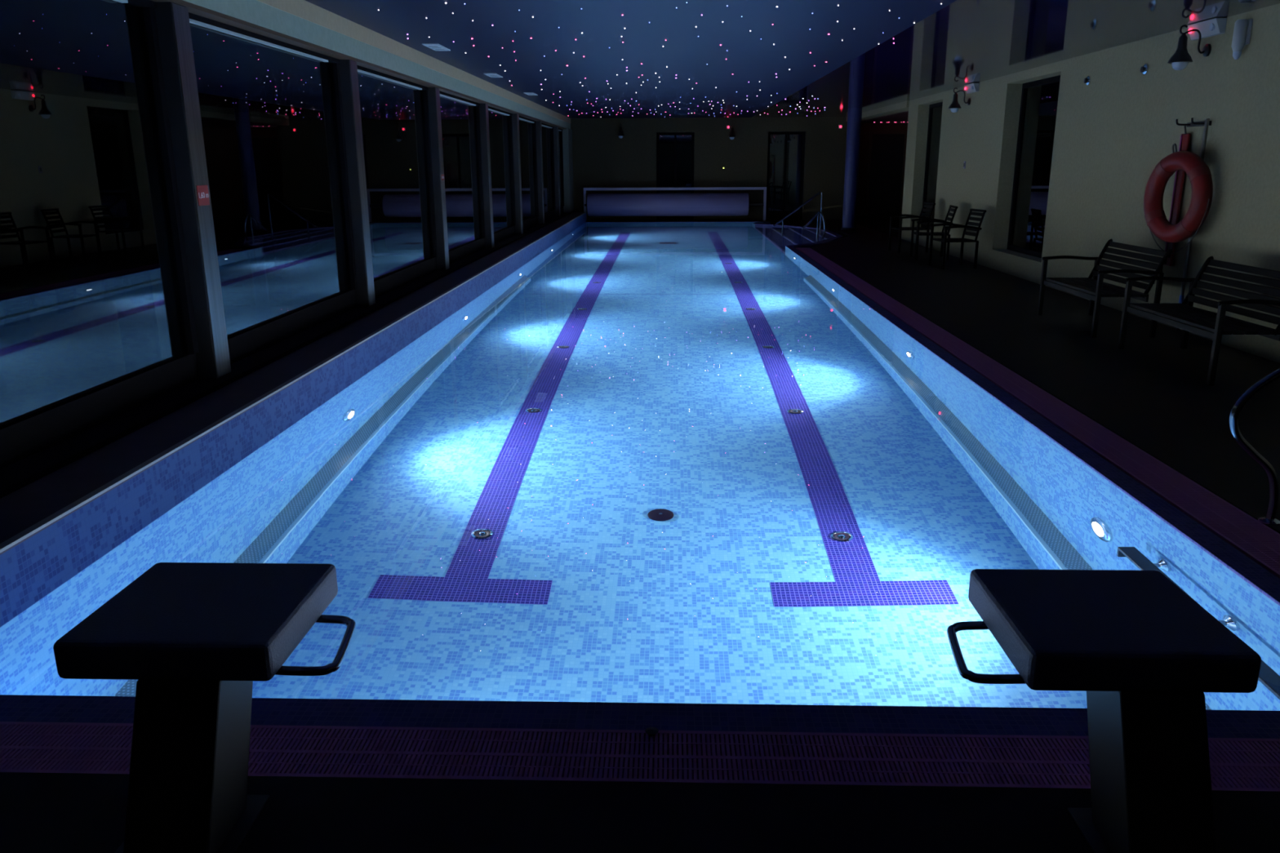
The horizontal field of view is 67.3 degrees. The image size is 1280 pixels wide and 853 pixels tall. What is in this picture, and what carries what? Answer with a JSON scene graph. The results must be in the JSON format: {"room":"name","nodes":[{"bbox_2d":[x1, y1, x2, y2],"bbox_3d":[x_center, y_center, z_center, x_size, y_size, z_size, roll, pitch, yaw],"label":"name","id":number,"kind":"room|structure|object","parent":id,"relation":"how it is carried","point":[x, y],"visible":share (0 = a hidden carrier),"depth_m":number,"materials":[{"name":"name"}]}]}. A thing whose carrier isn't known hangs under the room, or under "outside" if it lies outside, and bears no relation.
{"room":"indoor swimming pool","nodes":[
{"label":"indoor swimming pool","id":0,"kind":"room"},
{"bbox_2d":[0,210,574,498],"bbox_3d":[-2.697,-2.282,13.932,0.720,0.320,28.900,0,15,2],"label":"window ledge","id":1,"kind":"object","parent":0,"point":[14,477],"visible":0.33,"depth_m":5.65,"materials":[{"name":"black stone"}]},
{"bbox_2d":[0,0,199,469],"bbox_3d":[-2.857,-0.974,4.327,0.090,2.225,3.040,0,15,2],"label":"window","id":2,"kind":"structure","parent":1,"relation":"on","point":[97,322],"depth_m":4.93,"materials":[{"name":"black"}]},
{"bbox_2d":[155,1,231,378],"bbox_3d":[-2.961,-1.401,5.891,0.582,2.225,0.194,0,15,2],"label":"pillar","id":3,"kind":"structure","parent":1,"relation":"on","point":[213,361],"depth_m":5.80,"materials":[{"name":"paint"}]},
{"bbox_2d":[195,185,209,205],"bbox_3d":[-2.668,-1.412,5.877,0.004,0.120,0.140,0,15,2],"label":"sign","id":4,"kind":"object","parent":3,"relation":"attached to","point":[202,190],"visible":1,"depth_m":5.87,"materials":[{"name":"red"}]},
{"bbox_2d":[188,12,357,364],"bbox_3d":[-2.758,-1.818,7.412,0.090,2.225,2.980,0,15,2],"label":"window","id":5,"kind":"structure","parent":1,"relation":"on","point":[271,109],"depth_m":7.29,"materials":[{"name":"black"}]},
{"bbox_2d":[338,59,375,306],"bbox_3d":[-2.862,-2.237,8.947,0.582,2.225,0.194,0,15,2],"label":"pillar","id":6,"kind":"structure","parent":1,"relation":"on","point":[365,292],"depth_m":8.87,"materials":[{"name":"metal"}]},
{"bbox_2d":[356,65,437,297],"bbox_3d":[-2.658,-2.662,10.498,0.090,2.225,3.040,0,15,2],"label":"window","id":7,"kind":"structure","parent":1,"relation":"on","point":[395,117],"depth_m":10.56,"materials":[{"name":"black"}]},
{"bbox_2d":[427,87,449,270],"bbox_3d":[-2.762,-3.089,12.061,0.582,2.225,0.194,0,15,2],"label":"pillar","id":8,"kind":"structure","parent":1,"relation":"on","point":[433,95],"depth_m":11.98,"materials":[{"name":"metal"}]},
{"bbox_2d":[439,90,485,264],"bbox_3d":[-2.557,-3.520,13.631,0.090,2.225,3.080,0,15,2],"label":"window","id":9,"kind":"structure","parent":1,"relation":"on","point":[460,117],"depth_m":13.88,"materials":[{"name":"black"}]},
{"bbox_2d":[479,103,494,248],"bbox_3d":[-2.660,-3.952,15.214,0.582,2.225,0.194,0,15,2],"label":"pillar","id":10,"kind":"structure","parent":1,"relation":"on","point":[483,108],"depth_m":15.14,"materials":[{"name":"paint"}]},
{"bbox_2d":[488,106,515,244],"bbox_3d":[-2.457,-4.366,16.726,0.090,2.225,2.960,0,15,2],"label":"window","id":11,"kind":"structure","parent":1,"relation":"on","point":[500,128],"depth_m":17.11,"materials":[{"name":"black"}]},
{"bbox_2d":[511,113,523,234],"bbox_3d":[-2.562,-4.783,18.251,0.582,2.225,0.194,0,15,2],"label":"pillar","id":12,"kind":"structure","parent":1,"relation":"on","point":[515,117],"depth_m":18.16,"materials":[{"name":"paint"}]},
{"bbox_2d":[519,115,538,230],"bbox_3d":[-2.357,-5.213,19.820,0.090,2.225,3.080,0,15,2],"label":"window","id":13,"kind":"structure","parent":1,"relation":"on","point":[527,131],"depth_m":20.34,"materials":[{"name":"black"}]},
{"bbox_2d":[535,120,544,223],"bbox_3d":[-2.460,-5.645,21.403,0.582,2.225,0.194,0,15,2],"label":"pillar","id":14,"kind":"structure","parent":1,"relation":"on","point":[538,124],"depth_m":21.32,"materials":[{"name":"paint"}]},
{"bbox_2d":[541,122,555,221],"bbox_3d":[-2.255,-6.074,22.968,0.090,2.225,3.070,0,15,2],"label":"window","id":15,"kind":"structure","parent":1,"relation":"on","point":[548,150],"depth_m":23.51,"materials":[{"name":"black"}]},
{"bbox_2d":[553,126,560,216],"bbox_3d":[-2.358,-6.505,24.546,0.582,2.225,0.194,0,15,2],"label":"pillar","id":16,"kind":"structure","parent":1,"relation":"on","point":[557,213],"depth_m":24.48,"materials":[{"name":"paint"}]},
{"bbox_2d":[558,128,564,213],"bbox_3d":[-2.172,-6.780,25.547,0.090,2.225,1.900,0,15,2],"label":"window","id":17,"kind":"structure","parent":1,"relation":"on","point":[560,131],"depth_m":26.26,"materials":[{"name":"black glass"}]},
{"bbox_2d":[562,128,573,212],"bbox_3d":[-2.230,-7.178,26.996,0.600,2.230,1.100,0,15,2],"label":"pillar","id":18,"kind":"structure","parent":1,"relation":"on","point":[568,206],"depth_m":26.59,"materials":[{"name":"grey paint"}]},
{"bbox_2d":[183,0,570,128],"bbox_3d":[-2.739,-4.665,13.282,0.660,0.160,28.900,0,15,2],"label":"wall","id":19,"kind":"structure","parent":0,"point":[253,11],"depth_m":8.31,"materials":[{"name":"white paint"}]},
{"bbox_2d":[151,0,566,129],"bbox_3d":[-2.692,-4.565,13.256,0.555,0.030,28.800,0,15,2],"label":"trim","id":20,"kind":"structure","parent":19,"relation":"attached to","point":[193,8],"depth_m":7.64,"materials":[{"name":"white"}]},
{"bbox_2d":[256,0,570,123],"bbox_3d":[-2.737,-4.814,13.241,0.665,0.150,28.900,0,15,2],"label":"beam","id":21,"kind":"structure","parent":19,"relation":"attached to","point":[303,9],"depth_m":9.55,"materials":[{"name":"white paint"}]},
{"bbox_2d":[0,216,1279,852],"bbox_3d":[3.588,-2.000,13.858,12.910,0.312,32.800,0,15,2],"label":"floor","id":22,"kind":"structure","parent":0,"point":[40,812],"depth_m":2.51,"materials":[{"name":"tile"}]},
{"bbox_2d":[53,562,355,852],"bbox_3d":[-1.075,0.718,2.477,0.650,0.495,0.710,0,15,2],"label":"starting block","id":23,"kind":"object","parent":22,"relation":"on","point":[195,638],"visible":1,"depth_m":2.31,"materials":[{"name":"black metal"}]},
{"bbox_2d":[595,752,740,755],"bbox_3d":[-0.368,1.082,2.740,5.720,0.270,0.250,0,15,2],"label":"channel","id":24,"kind":"object","parent":22,"relation":"in","point":[601,753],"depth_m":2.75,"materials":[{"name":"black"}]},
{"bbox_2d":[0,721,1279,791],"bbox_3d":[-0.309,0.931,2.698,5.620,0.034,0.242,0,15,2],"label":"grate","id":25,"kind":"object","parent":24,"relation":"on","point":[1236,764],"visible":0.61,"depth_m":2.68,"materials":[{"name":"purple plastic"}]},
{"bbox_2d":[644,727,658,735],"bbox_3d":[0.034,0.883,2.787,0.040,0.012,0.039,0,15,2],"label":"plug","id":26,"kind":"object","parent":25,"relation":"on","point":[650,731],"visible":1,"depth_m":2.78,"materials":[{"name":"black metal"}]},
{"bbox_2d":[583,186,766,221],"bbox_3d":[0.983,-6.305,27.307,5.170,0.930,0.630,0,15,2],"label":"roller","id":27,"kind":"object","parent":22,"relation":"on","point":[597,204],"visible":0.98,"depth_m":27.07,"materials":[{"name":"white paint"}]},
{"bbox_2d":[840,107,862,230],"bbox_3d":[5.076,-6.143,23.049,0.380,2.818,0.380,0,15,2],"label":"round column","id":28,"kind":"structure","parent":22,"relation":"on","point":[854,115],"depth_m":22.92,"materials":[{"name":"blue paint"}]},
{"bbox_2d":[888,201,935,253],"bbox_3d":[4.971,-3.652,17.617,0.651,0.880,0.594,-1,15,-4],"label":"armchair","id":29,"kind":"object","parent":22,"relation":"on","point":[931,205],"visible":0.84,"depth_m":17.46,"materials":[{"name":"black"}]},
{"bbox_2d":[910,204,958,260],"bbox_3d":[4.969,-3.295,16.310,0.651,0.880,0.594,1,15,6],"label":"armchair","id":30,"kind":"object","parent":22,"relation":"on","point":[917,233],"visible":0.93,"depth_m":16.16,"materials":[{"name":"black"}]},
{"bbox_2d":[928,208,986,269],"bbox_3d":[4.925,-2.927,14.965,0.651,0.880,0.594,-2,15,-5],"label":"armchair","id":31,"kind":"object","parent":22,"relation":"on","point":[944,240],"visible":1,"depth_m":14.85,"materials":[{"name":"black wood"}]},
{"bbox_2d":[946,568,1261,852],"bbox_3d":[1.112,0.726,2.408,0.650,0.495,0.710,0,15,2],"label":"starting block","id":32,"kind":"object","parent":22,"relation":"on","point":[1144,655],"visible":1,"depth_m":2.24,"materials":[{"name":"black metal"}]},
{"bbox_2d":[1037,239,1172,337],"bbox_3d":[4.562,-1.401,9.530,0.675,0.808,1.400,0,15,2],"label":"slatted bench","id":33,"kind":"object","parent":22,"relation":"on","point":[1096,288],"visible":0.99,"depth_m":9.37,"materials":[{"name":"black wood"}]},
{"bbox_2d":[1174,118,1209,330],"bbox_3d":[5.182,-1.870,9.035,0.042,1.950,0.042,0,15,2],"label":"pole","id":34,"kind":"object","parent":22,"relation":"on","point":[1181,298],"visible":0.38,"depth_m":9.08,"materials":[{"name":"metal"}]},
{"bbox_2d":[1117,256,1279,386],"bbox_3d":[4.501,-0.881,7.627,0.675,0.808,1.490,0,15,2],"label":"slatted bench","id":35,"kind":"object","parent":22,"relation":"on","point":[1186,315],"visible":1,"depth_m":7.57,"materials":[{"name":"black wood"}]},
{"bbox_2d":[1228,368,1279,524],"bbox_3d":[2.976,0.016,4.265,0.728,0.868,0.089,0,15,2],"label":"ladder handrail","id":36,"kind":"object","parent":22,"relation":"on","point":[1270,519],"visible":1,"depth_m":4.28,"materials":[{"name":"silver metal"}]},
{"bbox_3d":[2.901,-1.153,10.855,0.290,0.270,17.280,0,15,2],"label":"channel","id":37,"kind":"object","parent":22,"relation":"in","visible":0},
{"bbox_2d":[795,247,1279,578],"bbox_3d":[2.900,-1.271,10.693,0.267,0.034,16.530,0,15,2],"label":"pool edge","id":38,"kind":"object","parent":37,"relation":"on","point":[1250,536],"visible":0.84,"depth_m":5.56,"materials":[{"name":"tile"}]},
{"bbox_2d":[0,222,1279,711],"bbox_3d":[1.124,-2.443,14.979,6.110,0.001,25.000,0,15,2],"label":"pool water","id":39,"kind":"object","parent":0,"point":[649,462],"visible":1,"depth_m":4.55,"materials":[{"name":"blue liquid"}]},
{"bbox_2d":[628,221,770,223],"bbox_3d":[1.812,-4.958,27.390,6.690,1.700,0.300,0,15,2],"label":"wall","id":40,"kind":"structure","parent":0,"point":[764,222],"depth_m":26.97,"materials":[{"name":"blue tile"}]},
{"bbox_2d":[570,116,847,220],"bbox_3d":[1.760,-7.354,27.545,8.740,2.840,0.300,0,15,2],"label":"wall","id":41,"kind":"structure","parent":0,"point":[601,159],"depth_m":27.31,"materials":[{"name":"paint"}]},
{"bbox_2d":[617,124,624,138],"bbox_3d":[-0.534,-8.295,27.027,0.210,0.396,0.345,0,15,2],"label":"wall lantern","id":42,"kind":"object","parent":41,"relation":"attached to","point":[620,135],"visible":1,"depth_m":26.93,"materials":[{"name":"black metal"}]},
{"bbox_2d":[656,132,694,219],"bbox_3d":[1.015,-7.287,27.722,1.280,2.600,0.280,0,15,2],"label":"door","id":43,"kind":"structure","parent":41,"relation":"in","point":[674,150],"depth_m":27.72,"materials":[{"name":"black glass"}]},
{"bbox_2d":[728,126,735,139],"bbox_3d":[2.574,-8.236,26.942,0.210,0.396,0.345,0,15,2],"label":"wall lantern","id":44,"kind":"object","parent":41,"relation":"attached to","point":[731,135],"visible":1,"depth_m":26.84,"materials":[{"name":"black metal"}]},
{"bbox_2d":[765,131,805,219],"bbox_3d":[4.158,-7.276,27.624,1.270,2.600,0.280,0,15,2],"label":"door","id":45,"kind":"structure","parent":41,"relation":"in","point":[786,149],"depth_m":27.71,"materials":[{"name":"black"}]},
{"bbox_2d":[305,0,1279,118],"bbox_3d":[1.280,-4.674,12.216,8.760,0.100,30.900,0,15,2],"label":"ceiling","id":46,"kind":"structure","parent":0,"point":[787,42],"depth_m":10.26,"materials":[{"name":"blue"}]},
{"bbox_2d":[422,43,450,50],"bbox_3d":[-2.200,-4.103,10.410,0.170,0.014,0.600,0,15,2],"label":"ceiling vent","id":47,"kind":"object","parent":46,"relation":"in","point":[436,46],"visible":1,"depth_m":10.33,"materials":[{"name":"white metal"}]},
{"bbox_2d":[483,72,502,77],"bbox_3d":[-2.093,-5.013,13.736,0.170,0.014,0.600,0,15,2],"label":"ceiling vent","id":48,"kind":"object","parent":46,"relation":"in","point":[490,74],"visible":1,"depth_m":13.67,"materials":[{"name":"white metal"}]},
{"bbox_2d":[524,92,537,95],"bbox_3d":[-1.975,-6.015,17.400,0.170,0.014,0.600,0,15,2],"label":"ceiling vent","id":49,"kind":"object","parent":46,"relation":"in","point":[526,93],"visible":1,"depth_m":17.37,"materials":[{"name":"white metal"}]},
{"bbox_2d":[798,240,835,248],"bbox_3d":[3.720,-3.710,22.825,1.420,1.680,7.200,0,15,2],"label":"wall","id":50,"kind":"structure","parent":0,"point":[806,246],"depth_m":19.78,"materials":[{"name":"grey tile"}]},
{"bbox_2d":[755,223,842,247],"bbox_3d":[3.796,-4.533,22.598,1.580,0.024,7.400,0,15,2],"label":"rim","id":51,"kind":"object","parent":50,"relation":"on","point":[837,236],"visible":0.77,"depth_m":20.85,"materials":[{"name":"tile"}]},
{"bbox_2d":[856,123,907,216],"bbox_3d":[8.361,-7.788,29.028,4.360,2.830,0.200,0,15,2],"label":"wall","id":52,"kind":"structure","parent":0,"point":[866,128],"depth_m":28.85,"materials":[{"name":"paint"}]},
{"bbox_2d":[865,131,906,216],"bbox_3d":[7.408,-7.587,28.968,1.100,2.460,0.060,0,15,2],"label":"door","id":53,"kind":"structure","parent":52,"relation":"in","point":[887,149],"depth_m":28.94,"materials":[{"name":"black"}]},
{"bbox_2d":[861,110,908,123],"bbox_3d":[8.308,-7.869,24.132,4.560,0.130,9.600,0,15,2],"label":"ceiling","id":54,"kind":"structure","parent":0,"point":[899,117],"depth_m":26.17,"materials":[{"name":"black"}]},
{"bbox_2d":[901,97,929,241],"bbox_3d":[5.747,-5.300,19.960,0.320,2.840,0.800,0,15,2],"label":"wall","id":55,"kind":"structure","parent":0,"point":[918,114],"depth_m":19.68,"materials":[{"name":"beige paint"}]},
{"bbox_2d":[845,100,909,121],"bbox_3d":[5.830,-7.655,23.452,0.350,0.140,7.180,0,15,2],"label":"trim","id":56,"kind":"structure","parent":55,"relation":"attached to","point":[902,106],"depth_m":22.16,"materials":[{"name":"beige paint"}]},
{"bbox_2d":[918,91,943,104],"bbox_3d":[5.700,-6.262,18.350,0.320,0.135,1.800,0,15,2],"label":"wall","id":57,"kind":"structure","parent":0,"point":[935,98],"depth_m":18.31,"materials":[{"name":"beige paint"}]},
{"bbox_2d":[932,75,1022,268],"bbox_3d":[5.624,-4.261,16.161,0.320,2.840,3.480,0,15,2],"label":"wall","id":58,"kind":"structure","parent":0,"point":[983,134],"depth_m":15.32,"materials":[{"name":"beige paint"}]},
{"bbox_2d":[909,229,930,248],"bbox_3d":[5.713,-3.732,19.041,0.320,0.300,1.800,0,15,2],"label":"sill","id":59,"kind":"structure","parent":58,"relation":"attached to","point":[922,241],"depth_m":18.99,"materials":[{"name":"beige paint"}]},
{"bbox_2d":[920,102,942,229],"bbox_3d":[5.926,-5.058,18.672,0.320,2.550,1.900,0,15,2],"label":"window","id":60,"kind":"structure","parent":58,"relation":"in","point":[935,109],"depth_m":19.16,"materials":[{"name":"black glass"}]},
{"bbox_2d":[947,87,970,112],"bbox_3d":[5.288,-5.405,15.932,0.345,0.396,0.210,0,15,2],"label":"wall lantern","id":61,"kind":"object","parent":58,"relation":"attached to","point":[954,106],"visible":1,"depth_m":15.90,"materials":[{"name":"black metal"}]},
{"bbox_2d":[964,83,979,93],"bbox_3d":[5.401,-5.515,15.691,0.105,0.130,0.500,0,15,2],"label":"alarm box","id":62,"kind":"object","parent":58,"relation":"attached to","point":[972,87],"visible":1,"depth_m":15.57,"materials":[{"name":"grey plastic"}]},
{"bbox_2d":[1007,60,1062,84],"bbox_3d":[5.532,-4.840,13.153,0.320,0.135,2.020,0,15,2],"label":"wall","id":63,"kind":"structure","parent":0,"point":[1052,69],"depth_m":13.09,"materials":[{"name":"beige paint"}]},
{"bbox_2d":[1039,3,1279,363],"bbox_3d":[5.265,-1.222,5.055,0.320,2.840,15.520,0,15,2],"label":"wall","id":64,"kind":"structure","parent":0,"point":[1111,132],"depth_m":9.53,"materials":[{"name":"beige paint"}]},
{"bbox_2d":[991,248,1041,284],"bbox_3d":[5.545,-2.311,13.845,0.320,0.300,2.020,0,15,2],"label":"sill","id":65,"kind":"structure","parent":64,"relation":"attached to","point":[1027,267],"depth_m":13.77,"materials":[{"name":"beige paint"}]},
{"bbox_2d":[1007,75,1060,257],"bbox_3d":[5.758,-3.636,13.476,0.320,2.550,2.120,0,15,2],"label":"window","id":66,"kind":"structure","parent":64,"relation":"in","point":[1039,98],"depth_m":13.81,"materials":[{"name":"black glass"}]},
{"bbox_2d":[1083,75,1091,85],"bbox_3d":[5.286,-4.094,11.384,0.055,0.110,0.110,0,15,2],"label":"spotlight","id":67,"kind":"object","parent":64,"relation":"attached to","point":[1087,81],"visible":1,"depth_m":11.36,"materials":[{"name":"silver metal"}]},
{"bbox_2d":[1139,63,1148,75],"bbox_3d":[5.242,-3.719,10.015,0.055,0.110,0.110,0,15,2],"label":"spotlight","id":68,"kind":"object","parent":64,"relation":"attached to","point":[1144,69],"visible":1,"depth_m":9.99,"materials":[{"name":"silver metal"}]},
{"bbox_2d":[1143,143,1213,254],"bbox_3d":[5.033,-2.126,9.026,0.178,1.017,0.869,-2,15,-8],"label":"lifebuoy","id":69,"kind":"object","parent":64,"relation":"attached to","point":[1199,175],"visible":0.99,"depth_m":8.90,"materials":[{"name":"red plastic"}]},
{"bbox_2d":[1167,24,1211,70],"bbox_3d":[5.060,-3.491,8.860,0.345,0.396,0.210,0,15,2],"label":"wall lantern","id":70,"kind":"object","parent":64,"relation":"attached to","point":[1180,60],"visible":1,"depth_m":8.83,"materials":[{"name":"black metal"}]},
{"bbox_2d":[1175,117,1211,127],"bbox_3d":[5.155,-2.843,8.992,0.159,0.071,0.400,0,15,2],"label":"bracket","id":71,"kind":"object","parent":64,"relation":"attached to","point":[1192,123],"visible":0.98,"depth_m":9.00,"materials":[{"name":"black metal"}]},
{"bbox_2d":[1164,125,1191,266],"bbox_3d":[5.200,-2.225,9.326,0.046,1.322,0.150,0,15,2],"label":"board","id":72,"kind":"object","parent":71,"relation":"hanging from","point":[1184,141],"visible":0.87,"depth_m":9.29,"materials":[{"name":"red plastic"}]},
{"bbox_2d":[1186,17,1226,39],"bbox_3d":[5.179,-3.639,8.815,0.105,0.130,0.500,0,15,2],"label":"alarm box","id":73,"kind":"object","parent":64,"relation":"attached to","point":[1215,26],"visible":0.84,"depth_m":8.73,"materials":[{"name":"grey plastic"}]},
{"bbox_2d":[1231,18,1253,59],"bbox_3d":[5.153,-3.321,8.260,0.120,0.320,0.100,0,15,2],"label":"wall sensor","id":74,"kind":"object","parent":64,"relation":"attached to","point":[1242,28],"visible":1,"depth_m":8.22,"materials":[{"name":"grey plastic"}]},
{"bbox_3d":[0.027,1.697,3.119,4.690,1.680,0.120,0,15,2],"label":"wall","id":75,"kind":"structure","parent":0,"visible":0},
{"bbox_2d":[0,694,1279,738],"bbox_3d":[0.087,0.879,2.878,4.820,0.025,0.150,0,15,2],"label":"rim","id":76,"kind":"object","parent":75,"relation":"on","point":[1251,724],"visible":0.75,"depth_m":2.88,"materials":[{"name":"tile"}]},
{"bbox_3d":[2.694,-0.520,11.180,0.120,1.680,17.000,0,15,2],"label":"wall","id":77,"kind":"structure","parent":0,"visible":0},
{"bbox_2d":[785,245,1279,604],"bbox_3d":[2.696,-1.359,11.013,0.130,0.025,16.880,0,15,2],"label":"rim","id":78,"kind":"object","parent":77,"relation":"on","point":[1259,576],"visible":0.89,"depth_m":5.13,"materials":[{"name":"tile"}]},
{"bbox_3d":[3.932,-3.504,22.903,1.040,0.400,6.389,0,15,2],"label":"step","id":79,"kind":"structure","parent":0,"visible":0},
{"bbox_3d":[4.131,-3.879,22.831,0.640,0.400,5.434,0,15,2],"label":"step","id":80,"kind":"structure","parent":79,"relation":"on","visible":0},
{"bbox_2d":[802,211,825,239],"bbox_3d":[3.722,-4.152,20.630,0.506,0.892,0.040,0,15,2],"label":"handrail","id":81,"kind":"object","parent":80,"relation":"attached to","point":[819,212],"visible":0.96,"depth_m":20.56,"materials":[{"name":"silver metal"}]},
{"bbox_3d":[4.307,-4.188,22.819,0.290,0.400,3.884,0,15,2],"label":"step","id":82,"kind":"structure","parent":80,"relation":"on","visible":0},
{"bbox_2d":[773,191,822,233],"bbox_3d":[3.673,-4.492,22.509,1.123,1.957,0.040,0,15,2],"label":"handrail","id":83,"kind":"object","parent":82,"relation":"attached to","point":[820,192],"visible":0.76,"depth_m":22.36,"materials":[{"name":"silver metal"}]},
{"bbox_3d":[-2.076,-1.632,15.304,0.300,1.696,25.600,0,15,2],"label":"wall","id":84,"kind":"structure","parent":0,"visible":0},
{"bbox_2d":[0,213,586,626],"bbox_3d":[-2.124,-2.201,13.687,0.300,0.256,28.420,0,15,2],"label":"wall","id":85,"kind":"structure","parent":84,"relation":"on","point":[31,570],"depth_m":4.85,"materials":[{"name":"blue tile"}]},
{"bbox_2d":[0,212,585,555],"bbox_3d":[-2.159,-2.334,13.652,0.372,0.018,28.420,0,15,2],"label":"pool coping","id":86,"kind":"object","parent":85,"relation":"on","point":[22,508],"visible":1,"depth_m":5.25,"materials":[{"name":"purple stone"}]},
{"bbox_2d":[0,212,586,553],"bbox_3d":[-1.986,-2.340,13.645,0.038,0.012,28.420,0,15,2],"label":"trim","id":87,"kind":"structure","parent":85,"relation":"on","point":[68,508],"depth_m":4.86,"materials":[{"name":"grey"}]},
{"bbox_2d":[585,221,763,222],"bbox_3d":[0.955,-5.763,27.105,4.990,0.010,0.118,0,15,2],"label":"rim","id":88,"kind":"object","parent":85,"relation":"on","point":[694,221],"visible":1,"depth_m":27.09,"materials":[{"name":"tile"}]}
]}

